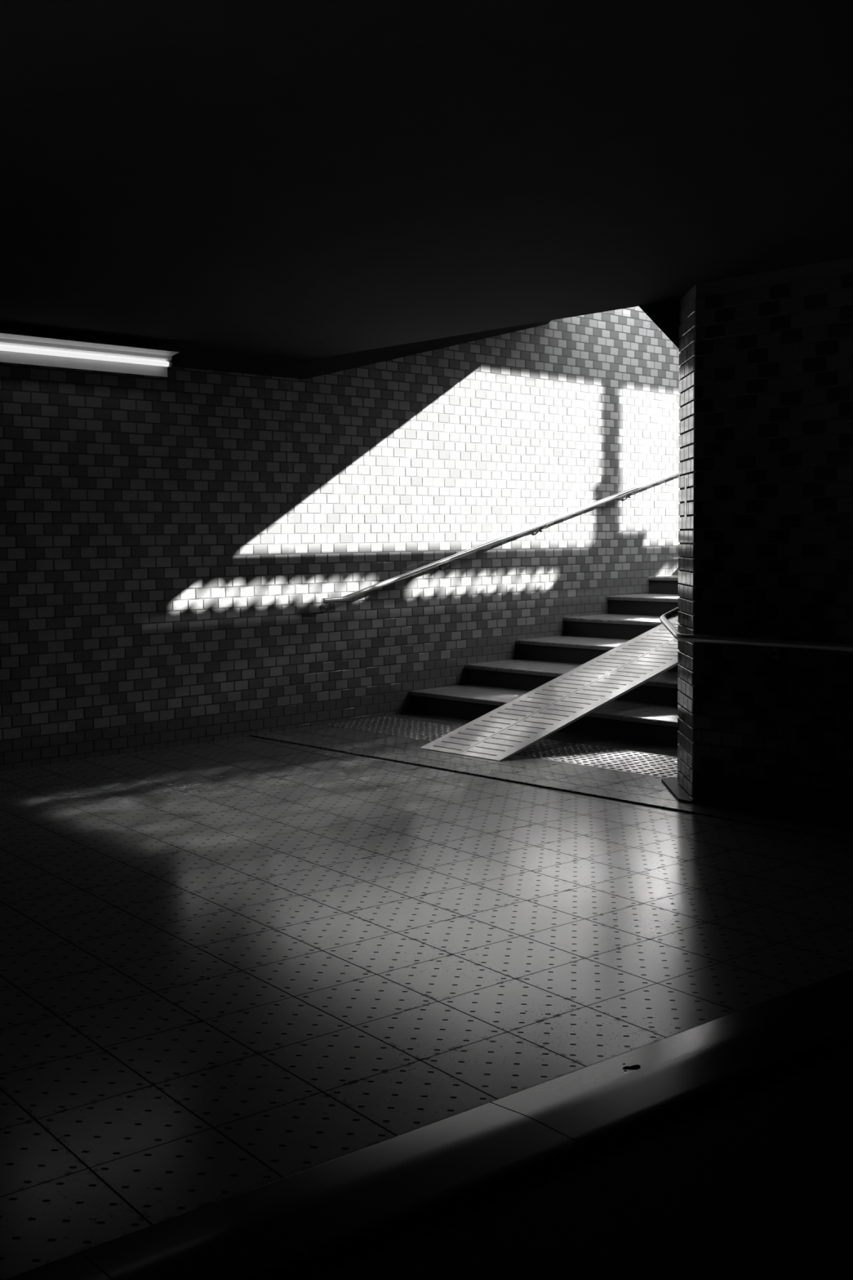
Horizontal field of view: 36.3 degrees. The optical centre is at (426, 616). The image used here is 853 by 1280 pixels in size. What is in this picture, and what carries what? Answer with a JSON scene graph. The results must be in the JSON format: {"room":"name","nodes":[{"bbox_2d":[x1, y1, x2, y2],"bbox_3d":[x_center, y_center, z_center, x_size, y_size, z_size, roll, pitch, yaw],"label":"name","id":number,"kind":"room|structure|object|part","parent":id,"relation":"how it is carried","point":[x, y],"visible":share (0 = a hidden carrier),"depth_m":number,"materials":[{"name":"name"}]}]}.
{"room":"pedestrian underpass","nodes":[
{"label":"pedestrian underpass","id":0,"kind":"room"},
{"bbox_2d":[0,306,680,770],"bbox_3d":[1.238,-2.218,11.157,23.500,6.100,0.253,-4,5,-44],"label":"wall","id":1,"kind":"structure","parent":0,"point":[171,547],"depth_m":9.07,"materials":[{"name":"tile"}]},
{"bbox_2d":[320,470,678,611],"bbox_3d":[2.370,-1.343,12.063,8.712,2.201,0.096,-4,5,-44],"label":"handrail","id":2,"kind":"object","parent":1,"relation":"attached to","point":[442,562],"visible":0.61,"depth_m":10.19,"materials":[{"name":"silver metal"}]},
{"bbox_3d":[-0.699,-0.074,9.152,0.090,0.045,0.078,-4,5,-44],"label":"arm","id":3,"kind":"part","parent":2,"relation":"part of","materials":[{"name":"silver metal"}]},
{"bbox_2d":[0,712,852,1279],"bbox_3d":[-2.141,1.164,4.760,10.229,0.209,5.466,-3,5,-38],"label":"floor","id":4,"kind":"structure","parent":0,"point":[229,967],"depth_m":4.26,"materials":[{"name":"grey tile"}]},
{"bbox_2d":[324,715,678,777],"bbox_3d":[0.566,0.821,8.299,0.591,0.025,3.143,-4,5,-44],"label":"tactile paving","id":5,"kind":"object","parent":4,"relation":"on","point":[616,759],"visible":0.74,"depth_m":8.01,"materials":[{"name":"tile"}]},
{"bbox_2d":[408,575,679,747],"bbox_3d":[5.262,-1.059,12.761,12.012,3.117,3.149,-4,5,-44],"label":"staircase","id":6,"kind":"structure","parent":4,"relation":"on","point":[647,713],"depth_m":9.81,"materials":[{"name":"grey concrete"}]},
{"bbox_2d":[420,615,679,760],"bbox_3d":[2.452,-0.103,10.060,6.307,1.584,0.682,-4,5,-44],"label":"ramp","id":7,"kind":"object","parent":6,"relation":"on","point":[652,653],"visible":0.48,"depth_m":8.56,"materials":[{"name":"grey metal"}]},
{"bbox_3d":[0.574,0.681,8.278,1.058,0.269,0.674,-4,5,-44],"label":"deck plate","id":8,"kind":"part","parent":7,"relation":"part of","materials":[{"name":"grey metal"}]},
{"bbox_3d":[1.324,0.367,8.990,1.038,0.264,0.674,-4,5,-44],"label":"deck plate","id":9,"kind":"part","parent":7,"relation":"part of","materials":[{"name":"grey metal"}]},
{"bbox_3d":[2.068,0.056,9.695,1.038,0.264,0.674,-4,5,-44],"label":"deck plate","id":10,"kind":"part","parent":7,"relation":"part of","materials":[{"name":"grey metal"}]},
{"bbox_2d":[249,732,852,841],"bbox_3d":[2.796,1.119,4.798,0.158,0.209,11.295,-4,5,-44],"label":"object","id":11,"kind":"structure","parent":4,"relation":"on","point":[786,824],"depth_m":6.80,"materials":[{"name":"black metal"}]},
{"bbox_2d":[662,776,691,803],"bbox_3d":[1.350,0.898,6.754,0.174,0.012,0.653,0,4,1],"label":"plinth","id":12,"kind":"object","parent":4,"relation":"on","point":[671,783],"visible":0.8,"depth_m":6.74,"materials":[{"name":"black"}]},
{"bbox_2d":[0,0,852,359],"bbox_3d":[-0.207,-1.643,1.869,8.863,0.660,11.495,-4,5,-44],"label":"ceiling","id":13,"kind":"structure","parent":0,"point":[308,180],"depth_m":4.16,"materials":[{"name":"paint"}]},
{"bbox_2d":[0,331,179,377],"bbox_3d":[-2.026,-1.540,7.621,1.259,0.170,0.170,-4,5,-44],"label":"wall light","id":14,"kind":"object","parent":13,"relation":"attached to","point":[15,348],"visible":1,"depth_m":7.64,"materials":[{"name":"white plastic"}]},
{"bbox_2d":[281,1038,852,1279],"bbox_3d":[1.659,1.449,-0.229,9.021,0.200,6.463,-3,5,-38],"label":"floor","id":15,"kind":"structure","parent":0,"point":[753,1180],"depth_m":2.59,"materials":[{"name":"concrete"}]},
{"bbox_2d":[5,1253,111,1279],"bbox_3d":[-0.968,1.272,2.006,1.046,0.118,0.310,-3,5,-38],"label":"kerb stone","id":16,"kind":"object","parent":15,"relation":"on","point":[76,1266],"visible":1,"depth_m":2.37,"materials":[{"name":"stone"}]},
{"bbox_2d":[80,1102,582,1279],"bbox_3d":[-0.156,1.225,2.646,1.017,0.118,0.310,-3,5,-38],"label":"kerb stone","id":17,"kind":"object","parent":15,"relation":"on","point":[283,1228],"visible":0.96,"depth_m":2.60,"materials":[{"name":"stone"}]},
{"bbox_2d":[489,979,852,1152],"bbox_3d":[0.768,1.171,3.374,1.329,0.118,0.310,-3,5,-38],"label":"kerb stone","id":18,"kind":"object","parent":15,"relation":"on","point":[594,1105],"visible":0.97,"depth_m":3.25,"materials":[{"name":"stone"}]},
{"bbox_2d":[677,284,696,803],"bbox_3d":[1.505,-0.300,6.578,0.597,2.840,0.547,-4,5,-44],"label":"wall","id":19,"kind":"structure","parent":0,"point":[687,315],"depth_m":6.53,"materials":[{"name":"tile"}]},
{"bbox_2d":[684,478,687,520],"bbox_3d":[1.302,-0.586,6.543,0.001,0.210,0.056,0,4,1],"label":"strip","id":20,"kind":"object","parent":19,"relation":"attached to","point":[686,479],"visible":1,"depth_m":6.53,"materials":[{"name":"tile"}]},
{"bbox_2d":[693,257,852,831],"bbox_3d":[4.064,-0.141,3.700,0.252,2.840,7.653,-4,5,-44],"label":"wall","id":21,"kind":"structure","parent":0,"point":[774,535],"depth_m":6.03,"materials":[{"name":"tile"}]},
{"bbox_3d":[6.755,-1.376,11.754,14.837,4.250,0.350,-4,5,-44],"label":"wall","id":22,"kind":"structure","parent":0,"visible":0},
{"bbox_2d":[639,299,680,348],"bbox_3d":[2.189,-1.895,7.717,2.727,0.930,0.285,-4,5,-44],"label":"trim","id":23,"kind":"structure","parent":22,"relation":"attached to","point":[665,315],"depth_m":6.75,"materials":[{"name":"concrete"}]},
{"bbox_2d":[659,607,852,659],"bbox_3d":[4.836,-0.946,8.095,7.726,1.976,3.139,-4,5,-44],"label":"handrail","id":24,"kind":"object","parent":22,"relation":"attached to","point":[775,653],"visible":0.7,"depth_m":6.05,"materials":[{"name":"metal"}]},
{"bbox_3d":[1.597,0.158,6.026,0.071,0.048,0.013,-4,5,-44],"label":"arm","id":25,"kind":"part","parent":24,"relation":"part of","materials":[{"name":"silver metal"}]},
{"bbox_3d":[-3.482,-0.050,-1.193,0.250,3.400,11.545,-4,5,-44],"label":"wall","id":26,"kind":"structure","parent":0,"visible":0},
{"bbox_2d":[0,320,551,378],"bbox_3d":[-3.047,-1.858,6.727,11.560,0.790,0.180,-4,5,-44],"label":"trim","id":27,"kind":"structure","parent":26,"relation":"attached to","point":[188,357],"depth_m":8.76,"materials":[{"name":"concrete"}]}
]}

